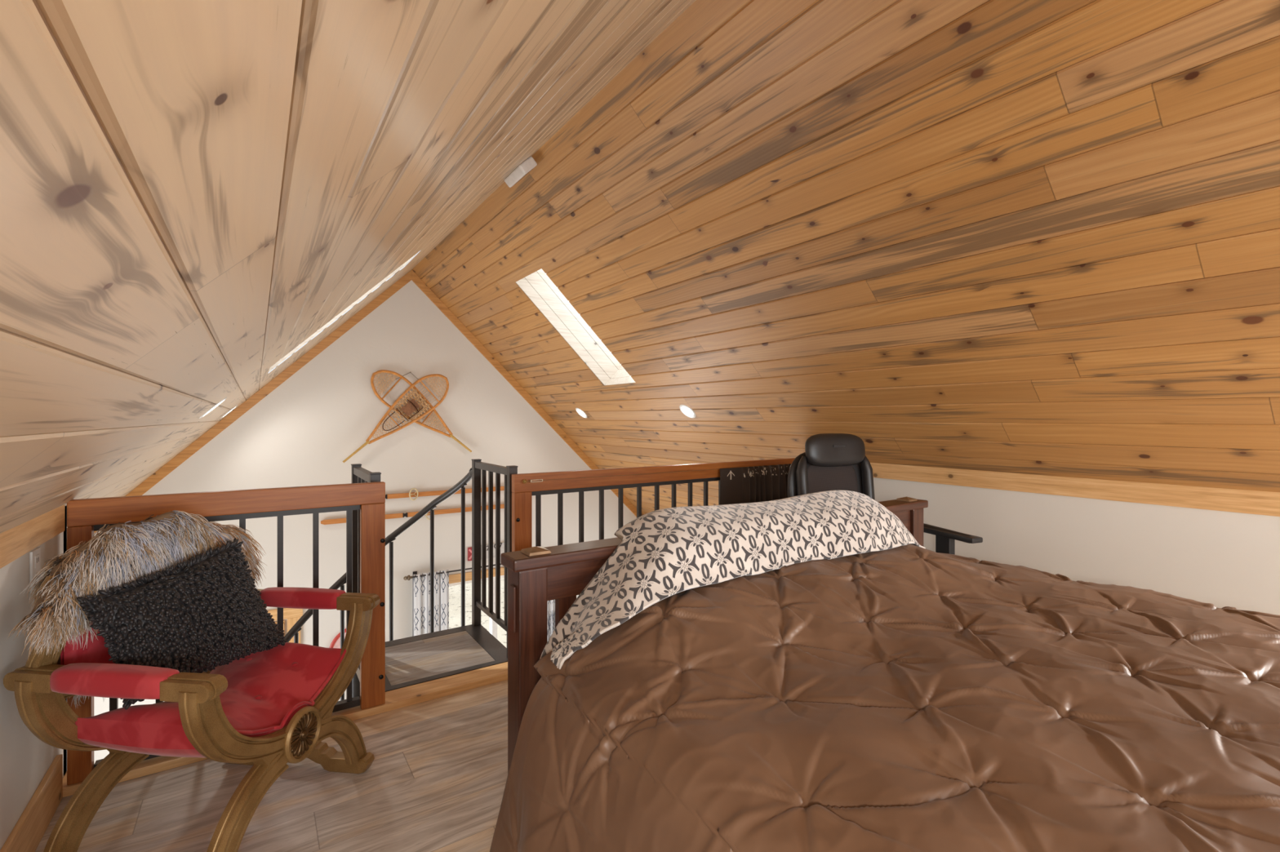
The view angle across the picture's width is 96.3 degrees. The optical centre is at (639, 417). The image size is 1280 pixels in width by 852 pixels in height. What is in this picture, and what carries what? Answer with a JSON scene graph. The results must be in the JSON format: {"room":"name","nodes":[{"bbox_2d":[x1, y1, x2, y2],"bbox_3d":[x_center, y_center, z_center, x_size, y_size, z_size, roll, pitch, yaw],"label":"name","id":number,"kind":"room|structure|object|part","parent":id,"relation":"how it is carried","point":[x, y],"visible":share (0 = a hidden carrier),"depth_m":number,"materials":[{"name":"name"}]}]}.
{"room":"bedroom","nodes":[
{"label":"bedroom","id":0,"kind":"room"},
{"bbox_2d":[0,506,66,850],"bbox_3d":[-0.568,0.735,-0.176,0.100,0.930,4.940,0,0,-34],"label":"wall","id":1,"kind":"structure","parent":0,"point":[25,759],"depth_m":1.49,"materials":[{"name":"white paint"}]},
{"bbox_2d":[0,754,62,851],"bbox_3d":[-0.486,1.130,-0.195,0.015,0.140,4.818,0,0,-34],"label":"baseboard","id":2,"kind":"structure","parent":1,"relation":"attached to","point":[28,831],"depth_m":1.61,"materials":[{"name":"brown wood"}]},
{"bbox_2d":[0,505,64,568],"bbox_3d":[-0.484,0.315,-0.194,0.020,0.084,4.818,0,0,-34],"label":"trim","id":3,"kind":"structure","parent":1,"relation":"attached to","point":[16,542],"depth_m":1.53,"materials":[{"name":"brown wood"}]},
{"bbox_2d":[29,546,40,593],"bbox_3d":[-1.708,0.430,1.622,0.009,0.116,0.073,0,0,-34],"label":"wall outlet","id":4,"kind":"object","parent":1,"relation":"attached to","point":[34,555],"visible":0.6,"depth_m":1.61,"materials":[{"name":"white plastic"}]},
{"bbox_2d":[35,554,39,568],"bbox_3d":[-1.707,0.405,1.623,0.003,0.034,0.033,0,0,-34],"label":"socket","id":5,"kind":"object","parent":4,"relation":"attached to","point":[37,556],"depth_m":1.62,"materials":[{"name":"white plastic"}]},
{"bbox_2d":[63,505,66,776],"bbox_3d":[-0.400,0.859,2.886,5.750,1.183,0.040,0,0,-34],"label":"wall","id":6,"kind":"structure","parent":0,"point":[65,521],"depth_m":1.89,"materials":[{"name":"white paint"}]},
{"bbox_2d":[62,662,507,797],"bbox_3d":[-0.369,1.185,2.858,3.610,0.030,0.122,0,0,-34],"label":"trim","id":7,"kind":"structure","parent":6,"relation":"attached to","point":[406,696],"depth_m":2.41,"materials":[{"name":"brown wood"}]},
{"bbox_2d":[66,481,385,785],"bbox_3d":[-1.443,0.717,2.101,0.939,0.905,0.058,0,0,-34],"label":"railing","id":8,"kind":"object","parent":7,"relation":"on","point":[85,517],"visible":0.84,"depth_m":2.17,"materials":[{"name":"brown wood"}]},
{"bbox_3d":[-1.808,0.759,1.853,0.058,0.820,0.040,0,0,-34],"label":"post","id":9,"kind":"part","parent":8,"relation":"part of","materials":[{"name":"brown wood"}]},
{"bbox_3d":[-1.442,0.306,2.099,0.939,0.084,0.040,0,0,-34],"label":"rail","id":10,"kind":"part","parent":8,"relation":"part of","materials":[{"name":"brown wood"}]},
{"bbox_3d":[-1.089,0.759,2.335,0.088,0.820,0.040,0,0,-34],"label":"post","id":11,"kind":"part","parent":8,"relation":"part of","materials":[{"name":"brown wood"}]},
{"bbox_2d":[511,457,795,551],"bbox_3d":[0.268,0.717,3.249,2.072,0.905,0.058,0,0,-34],"label":"railing","id":12,"kind":"object","parent":7,"relation":"on","point":[522,493],"visible":0.4,"depth_m":2.91,"materials":[{"name":"brown wood"}]},
{"bbox_3d":[-0.555,0.759,2.694,0.086,0.820,0.040,0,0,-34],"label":"post","id":13,"kind":"part","parent":12,"relation":"part of","materials":[{"name":"brown wood"}]},
{"bbox_3d":[0.270,0.306,3.246,2.072,0.084,0.040,0,0,-34],"label":"rail","id":14,"kind":"part","parent":12,"relation":"part of","materials":[{"name":"brown wood"}]},
{"bbox_2d":[522,463,791,484],"bbox_3d":[0.293,0.296,3.235,2.029,0.021,0.026,0,0,-34],"label":"handrail","id":15,"kind":"object","parent":12,"relation":"attached to","point":[542,480],"visible":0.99,"depth_m":2.82,"materials":[{"name":"brown wood"}]},
{"bbox_2d":[719,464,791,505],"bbox_3d":[0.793,0.587,3.534,0.828,0.585,0.056,0,0,-34],"label":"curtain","id":16,"kind":"object","parent":15,"relation":"hanging from","point":[743,485],"visible":0.3,"depth_m":3.46,"materials":[{"name":"brown fabric"}]},
{"bbox_2d":[35,680,507,851],"bbox_3d":[0.975,1.325,0.835,5.750,0.250,4.900,0,0,-34],"label":"floor","id":17,"kind":"structure","parent":0,"point":[435,781],"depth_m":1.81,"materials":[{"name":"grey wood"}]},
{"bbox_2d":[3,576,379,851],"bbox_3d":[-1.223,0.756,1.693,0.557,0.887,0.702,0,0,7],"label":"armchair","id":18,"kind":"object","parent":17,"relation":"on","point":[268,710],"visible":0.78,"depth_m":1.49,"materials":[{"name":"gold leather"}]},
{"bbox_3d":[-1.452,0.524,1.721,0.036,0.422,0.650,0,0,7],"label":"backrest","id":19,"kind":"part","parent":18,"relation":"part of","materials":[{"name":"red fabric"}]},
{"bbox_3d":[-1.439,0.531,1.720,0.040,0.357,0.500,0,0,7],"label":"panel","id":20,"kind":"part","parent":18,"relation":"part of","materials":[{"name":"red fabric"}]},
{"bbox_3d":[-1.437,0.899,1.720,0.046,0.537,0.701,0,0,7],"label":"frame","id":21,"kind":"part","parent":18,"relation":"part of","materials":[{"name":"gold metal"}]},
{"bbox_3d":[-1.262,0.636,1.378,0.557,0.051,0.055,0,0,7],"label":"armrest","id":22,"kind":"part","parent":18,"relation":"part of","materials":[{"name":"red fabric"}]},
{"bbox_2d":[7,510,266,728],"bbox_3d":[-1.442,0.555,1.651,0.250,0.542,0.741,0,0,5],"label":"fur throw","id":23,"kind":"object","parent":18,"relation":"on","point":[117,555],"visible":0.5,"depth_m":1.52,"materials":[{"name":"beige fur"}]},
{"bbox_2d":[76,537,286,710],"bbox_3d":[-1.276,0.564,1.652,0.152,0.364,0.524,0,0,17],"label":"throw pillow","id":24,"kind":"object","parent":18,"relation":"on","point":[205,613],"visible":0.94,"depth_m":1.59,"materials":[{"name":"black fabric"}]},
{"bbox_3d":[-1.219,0.849,1.693,0.412,0.205,0.492,0,0,7],"label":"seat","id":25,"kind":"part","parent":18,"relation":"part of","materials":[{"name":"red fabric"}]},
{"bbox_3d":[-1.000,0.899,1.666,0.046,0.537,0.701,0,0,7],"label":"frame","id":26,"kind":"part","parent":18,"relation":"part of","materials":[{"name":"gold metal"}]},
{"bbox_3d":[-1.184,0.636,2.009,0.557,0.051,0.055,0,0,7],"label":"armrest","id":27,"kind":"part","parent":18,"relation":"part of","materials":[{"name":"red fabric"}]},
{"bbox_2d":[500,497,928,773],"bbox_3d":[0.976,0.750,0.886,1.660,0.899,2.204,0,0,-34],"label":"bed","id":28,"kind":"object","parent":17,"relation":"on","point":[537,575],"visible":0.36,"depth_m":1.32,"materials":[{"name":"brown wood"}]},
{"bbox_3d":[-0.289,0.433,1.303,0.006,0.103,0.026,0,0,-34],"label":"plate","id":29,"kind":"part","parent":28,"relation":"part of","materials":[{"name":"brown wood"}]},
{"bbox_3d":[-0.261,0.772,1.330,0.070,0.856,0.072,0,0,-34],"label":"post","id":30,"kind":"part","parent":28,"relation":"part of","materials":[{"name":"brown wood"}]},
{"bbox_3d":[0.387,0.329,1.764,1.660,0.028,0.090,0,0,-34],"label":"cap rail","id":31,"kind":"part","parent":28,"relation":"part of","materials":[{"name":"brown wood"}]},
{"bbox_3d":[0.390,0.632,1.760,1.488,0.576,0.038,0,0,-34],"label":"headboard","id":32,"kind":"part","parent":28,"relation":"part of","materials":[{"name":"brown wood"}]},
{"bbox_2d":[539,490,926,669],"bbox_3d":[0.376,0.398,1.591,1.457,0.326,0.282,0,0,-34],"label":"pillow","id":33,"kind":"object","parent":28,"relation":"on","point":[661,554],"visible":0.98,"depth_m":1.42,"materials":[{"name":"beige fabric"}]},
{"bbox_2d":[489,543,1279,851],"bbox_3d":[0.960,0.711,0.758,1.818,0.659,2.093,0,0,-34],"label":"duvet","id":34,"kind":"object","parent":28,"relation":"on","point":[909,698],"visible":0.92,"depth_m":0.94,"materials":[{"name":"brown fabric"}]},
{"bbox_3d":[1.035,0.772,2.199,0.070,0.856,0.072,0,0,-34],"label":"post","id":35,"kind":"part","parent":28,"relation":"part of","materials":[{"name":"brown wood"}]},
{"bbox_2d":[786,433,982,555],"bbox_3d":[1.076,0.639,2.768,0.778,1.118,0.656,0,0,-20],"label":"office chair","id":36,"kind":"object","parent":17,"relation":"on","point":[828,461],"visible":0.31,"depth_m":2.93,"materials":[{"name":"black leather"}]},
{"bbox_3d":[0.990,0.455,3.003,0.523,0.569,0.101,0,0,-20],"label":"backrest","id":37,"kind":"part","parent":36,"relation":"part of","materials":[{"name":"black leather"}]},
{"bbox_3d":[0.999,0.465,2.979,0.336,0.470,0.069,0,0,-20],"label":"panel","id":38,"kind":"part","parent":36,"relation":"part of","materials":[{"name":"fabric"}]},
{"bbox_3d":[1.416,0.680,2.730,0.133,0.229,0.080,0,0,-20],"label":"arm post","id":39,"kind":"part","parent":36,"relation":"part of","materials":[{"name":"black plastic"}]},
{"bbox_3d":[1.461,0.550,2.749,0.068,0.049,0.355,0,0,-20],"label":"armrest","id":40,"kind":"part","parent":36,"relation":"part of","materials":[{"name":"black plastic"}]},
{"bbox_2d":[93,280,636,764],"bbox_3d":[-2.304,1.115,5.769,5.800,5.270,0.150,0,0,-34],"label":"wall","id":41,"kind":"structure","parent":0,"point":[301,433],"depth_m":5.60,"materials":[{"name":"white paint"}]},
{"bbox_2d":[93,269,412,533],"bbox_3d":[-3.466,-0.012,4.888,2.888,2.915,0.020,0,0,-34],"label":"trim","id":42,"kind":"structure","parent":41,"relation":"attached to","point":[193,448],"depth_m":5.00,"materials":[{"name":"brown wood"}]},
{"bbox_2d":[267,608,302,643],"bbox_3d":[-3.407,2.720,4.923,0.884,2.060,0.028,0,0,-34],"label":"door","id":43,"kind":"structure","parent":41,"relation":"in","point":[293,615],"depth_m":5.11,"materials":[{"name":"brown wood"}]},
{"bbox_3d":[-3.408,1.738,4.924,0.884,0.096,0.025,0,0,-34],"label":"header trim","id":44,"kind":"part","parent":43,"relation":"part of","materials":[{"name":"brown wood"}]},
{"bbox_3d":[-3.097,2.768,5.132,0.102,1.964,0.025,0,0,-34],"label":"trim","id":45,"kind":"part","parent":43,"relation":"part of","materials":[{"name":"brown wood"}]},
{"bbox_2d":[328,628,346,648],"bbox_3d":[-2.680,2.190,5.415,0.472,0.472,0.020,0,0,-34],"label":"round sign","id":46,"kind":"object","parent":41,"relation":"attached to","point":[335,643],"visible":0.12,"depth_m":5.32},
{"bbox_3d":[-2.682,2.190,5.418,0.430,0.430,0.012,0,0,-34],"label":"plate","id":47,"kind":"part","parent":46,"relation":"part of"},
{"bbox_2d":[342,373,448,462],"bbox_3d":[-2.338,-0.012,5.554,0.969,0.859,0.064,0,0,-34],"label":"snowshoe","id":48,"kind":"object","parent":41,"relation":"attached to","point":[410,407],"visible":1,"depth_m":5.61,"materials":[{"name":"brown wood"}]},
{"bbox_3d":[-2.263,-0.095,5.616,0.774,0.692,0.025,0,0,-34],"label":"frame","id":49,"kind":"part","parent":48,"relation":"part of","materials":[{"name":"brown wood"}]},
{"bbox_2d":[320,504,504,524],"bbox_3d":[-2.098,0.957,5.784,1.967,0.044,0.082,0,0,-32],"label":"ski","id":50,"kind":"object","parent":41,"relation":"attached to","point":[336,521],"visible":0.58,"depth_m":5.66,"materials":[{"name":"brown wood"}]},
{"bbox_2d":[408,488,417,500],"bbox_3d":[-2.508,0.755,5.504,0.805,0.125,0.062,0,0,-34],"label":"ski pole","id":51,"kind":"object","parent":41,"relation":"attached to","point":[415,489],"visible":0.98,"depth_m":5.67,"materials":[{"name":"wicker"}]},
{"bbox_2d":[370,369,471,452],"bbox_3d":[-2.166,-0.051,5.736,0.969,0.823,0.060,0,0,-34],"label":"snowshoe","id":52,"kind":"object","parent":41,"relation":"attached to","point":[451,435],"visible":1,"depth_m":5.66,"materials":[{"name":"brown wood"}]},
{"bbox_3d":[-2.243,-0.130,5.675,0.774,0.665,0.025,0,0,-34],"label":"frame","id":53,"kind":"part","parent":52,"relation":"part of","materials":[{"name":"brown wood"}]},
{"bbox_2d":[385,486,504,498],"bbox_3d":[-2.021,0.763,5.835,1.742,0.044,0.082,0,0,-32],"label":"ski","id":54,"kind":"object","parent":41,"relation":"attached to","point":[502,488],"visible":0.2,"depth_m":5.75,"materials":[{"name":"brown wood"}]},
{"bbox_2d":[403,563,501,580],"bbox_3d":[-1.547,1.562,6.117,1.855,0.060,0.116,0,0,-34],"label":"curtain rod","id":55,"kind":"object","parent":41,"relation":"attached to","point":[408,577],"visible":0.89,"depth_m":5.71,"materials":[{"name":"black metal"}]},
{"bbox_2d":[412,569,448,636],"bbox_3d":[-2.082,2.345,5.721,0.358,1.610,0.068,0,0,-34],"label":"window curtain","id":56,"kind":"object","parent":55,"relation":"hanging from","point":[420,585],"visible":0.35,"depth_m":5.70,"materials":[{"name":"white fabric"}]},
{"bbox_2d":[547,600,555,640],"bbox_3d":[-0.969,2.345,6.467,0.278,1.610,0.068,0,0,-34],"label":"window curtain","id":57,"kind":"object","parent":55,"relation":"hanging from","point":[551,604],"visible":0.07,"depth_m":6.44,"materials":[{"name":"white fabric"}]},
{"bbox_2d":[467,546,471,561],"bbox_3d":[-1.757,1.430,6.034,0.107,0.140,0.020,0,0,-34],"label":"wall plaque","id":58,"kind":"object","parent":41,"relation":"attached to","point":[469,549],"visible":0.43,"depth_m":6.01,"materials":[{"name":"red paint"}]},
{"bbox_2d":[448,567,504,639],"bbox_3d":[-1.475,2.330,6.284,1.530,1.420,0.120,0,0,-34],"label":"window","id":59,"kind":"structure","parent":41,"relation":"in","point":[454,580],"depth_m":6.16,"materials":[{"name":"white glass"}]},
{"bbox_3d":[-1.447,1.663,6.242,1.530,0.085,0.020,0,0,-34],"label":"header trim","id":60,"kind":"part","parent":59,"relation":"part of","materials":[{"name":"brown wood"}]},
{"bbox_2d":[480,542,504,559],"bbox_3d":[-1.504,1.423,6.203,0.468,0.163,0.022,0,0,-34],"label":"wall sign","id":61,"kind":"object","parent":41,"relation":"attached to","point":[502,544],"visible":0.19,"depth_m":6.15,"materials":[{"name":"white"}]},
{"bbox_2d":[411,270,642,516],"bbox_3d":[-1.099,-0.049,6.475,2.812,2.841,0.020,0,0,-34],"label":"trim","id":62,"kind":"structure","parent":41,"relation":"attached to","point":[416,280],"depth_m":6.23,"materials":[{"name":"brown wood"}]},
{"bbox_2d":[0,0,1279,533],"bbox_3d":[0.034,-0.200,2.262,6.097,2.983,8.320,0,0,-34],"label":"ceiling","id":63,"kind":"structure","parent":0,"point":[1025,237],"depth_m":1.80,"materials":[{"name":"brown wood"}]},
{"bbox_2d":[199,396,226,418],"bbox_3d":[-2.051,-0.050,2.755,0.108,0.106,0.150,0,0,-34],"label":"recessed light","id":64,"kind":"object","parent":63,"relation":"in","point":[224,399],"visible":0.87,"depth_m":2.74,"materials":[{"name":"white plastic"}]},
{"bbox_2d":[220,404,237,418],"bbox_3d":[-3.176,-0.050,4.432,0.108,0.106,0.150,0,0,-34],"label":"recessed light","id":65,"kind":"object","parent":63,"relation":"in","point":[237,405],"visible":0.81,"depth_m":4.40,"materials":[{"name":"white plastic"}]},
{"bbox_2d":[268,253,416,372],"bbox_3d":[-1.953,-0.782,3.567,1.034,1.019,0.524,0,0,-34],"label":"window","id":66,"kind":"structure","parent":63,"relation":"attached to","point":[397,269],"depth_m":3.83,"materials":[{"name":"white glass"}]},
{"bbox_2d":[504,156,537,187],"bbox_3d":[-0.675,-1.384,3.232,0.105,0.104,0.240,0,0,-34],"label":"ceiling sensor","id":67,"kind":"object","parent":63,"relation":"attached to","point":[525,167],"visible":0.99,"depth_m":3.15,"materials":[{"name":"white plastic"}]},
{"bbox_2d":[515,268,635,386],"bbox_3d":[-0.419,-0.782,4.595,1.034,1.019,0.524,0,0,-34],"label":"window","id":68,"kind":"structure","parent":63,"relation":"attached to","point":[537,286],"depth_m":4.79,"materials":[{"name":"white glass"}]},
{"bbox_2d":[575,408,586,417],"bbox_3d":[-0.594,-0.050,5.814,0.108,0.106,0.150,0,0,-34],"label":"recessed light","id":69,"kind":"object","parent":63,"relation":"in","point":[581,412],"visible":1,"depth_m":5.81,"materials":[{"name":"white plastic"}]},
{"bbox_2d":[679,404,695,418],"bbox_3d":[0.364,-0.050,4.386,0.108,0.106,0.150,0,0,-34],"label":"recessed light","id":70,"kind":"object","parent":63,"relation":"in","point":[686,410],"visible":1,"depth_m":4.38,"materials":[{"name":"white plastic"}]},
{"bbox_2d":[873,477,1279,615],"bbox_3d":[2.513,0.735,1.890,0.100,0.930,4.940,0,0,-34],"label":"wall","id":71,"kind":"structure","parent":0,"point":[1221,559],"depth_m":2.47,"materials":[{"name":"white paint"}]},
{"bbox_2d":[870,462,1279,516],"bbox_3d":[2.497,0.313,1.806,0.020,0.088,4.818,0,0,-34],"label":"trim","id":72,"kind":"structure","parent":71,"relation":"attached to","point":[1233,500],"depth_m":2.51,"materials":[{"name":"brown wood"}]},
{"bbox_3d":[0.029,3.800,2.247,5.950,0.100,8.600,0,0,-34],"label":"floor","id":73,"kind":"structure","parent":0,"visible":0},
{"bbox_2d":[283,458,517,700],"bbox_3d":[-1.436,1.992,2.926,1.242,3.516,1.180,0,0,-34],"label":"spiral staircase","id":74,"kind":"structure","parent":73,"relation":"on","point":[433,655],"depth_m":2.98,"materials":[{"name":"grey metal"}]},
{"bbox_3d":[-1.432,0.701,2.895,0.044,0.934,0.044,0,0,-34],"label":"post","id":75,"kind":"part","parent":74,"relation":"part of","materials":[{"name":"black metal"}]},
{"bbox_3d":[-1.276,0.264,2.662,0.034,0.033,0.520,0,0,-34],"label":"guard rail","id":76,"kind":"part","parent":74,"relation":"part of","materials":[{"name":"grey metal"}]},
{"bbox_3d":[-1.131,0.701,2.446,0.044,0.934,0.044,0,0,-34],"label":"post","id":77,"kind":"part","parent":74,"relation":"part of","materials":[{"name":"black metal"}]},
{"bbox_3d":[-1.596,1.040,3.162,1.235,1.488,0.606,0,0,-34],"label":"handrail","id":78,"kind":"part","parent":74,"relation":"part of","materials":[{"name":"black metal"}]},
{"bbox_3d":[-0.923,0.701,3.236,0.044,0.934,0.044,0,0,-34],"label":"post","id":79,"kind":"part","parent":74,"relation":"part of","materials":[{"name":"black metal"}]},
{"bbox_3d":[-0.767,0.264,3.004,0.034,0.033,0.520,0,0,-34],"label":"guard rail","id":80,"kind":"part","parent":74,"relation":"part of","materials":[{"name":"grey metal"}]},
{"bbox_3d":[-0.622,0.701,2.788,0.044,0.934,0.044,0,0,-34],"label":"post","id":81,"kind":"part","parent":74,"relation":"part of","materials":[{"name":"brown wood"}]},
{"label":"outside","id":82,"kind":"structure","parent":0,"visible":0},
{"bbox_2d":[448,577,506,648],"bbox_3d":[-8.406,4.200,16.126,28.000,0.300,23.850,0,0,-34],"label":"ground","id":83,"kind":"structure","parent":82,"point":[455,592],"depth_m":12.13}
]}

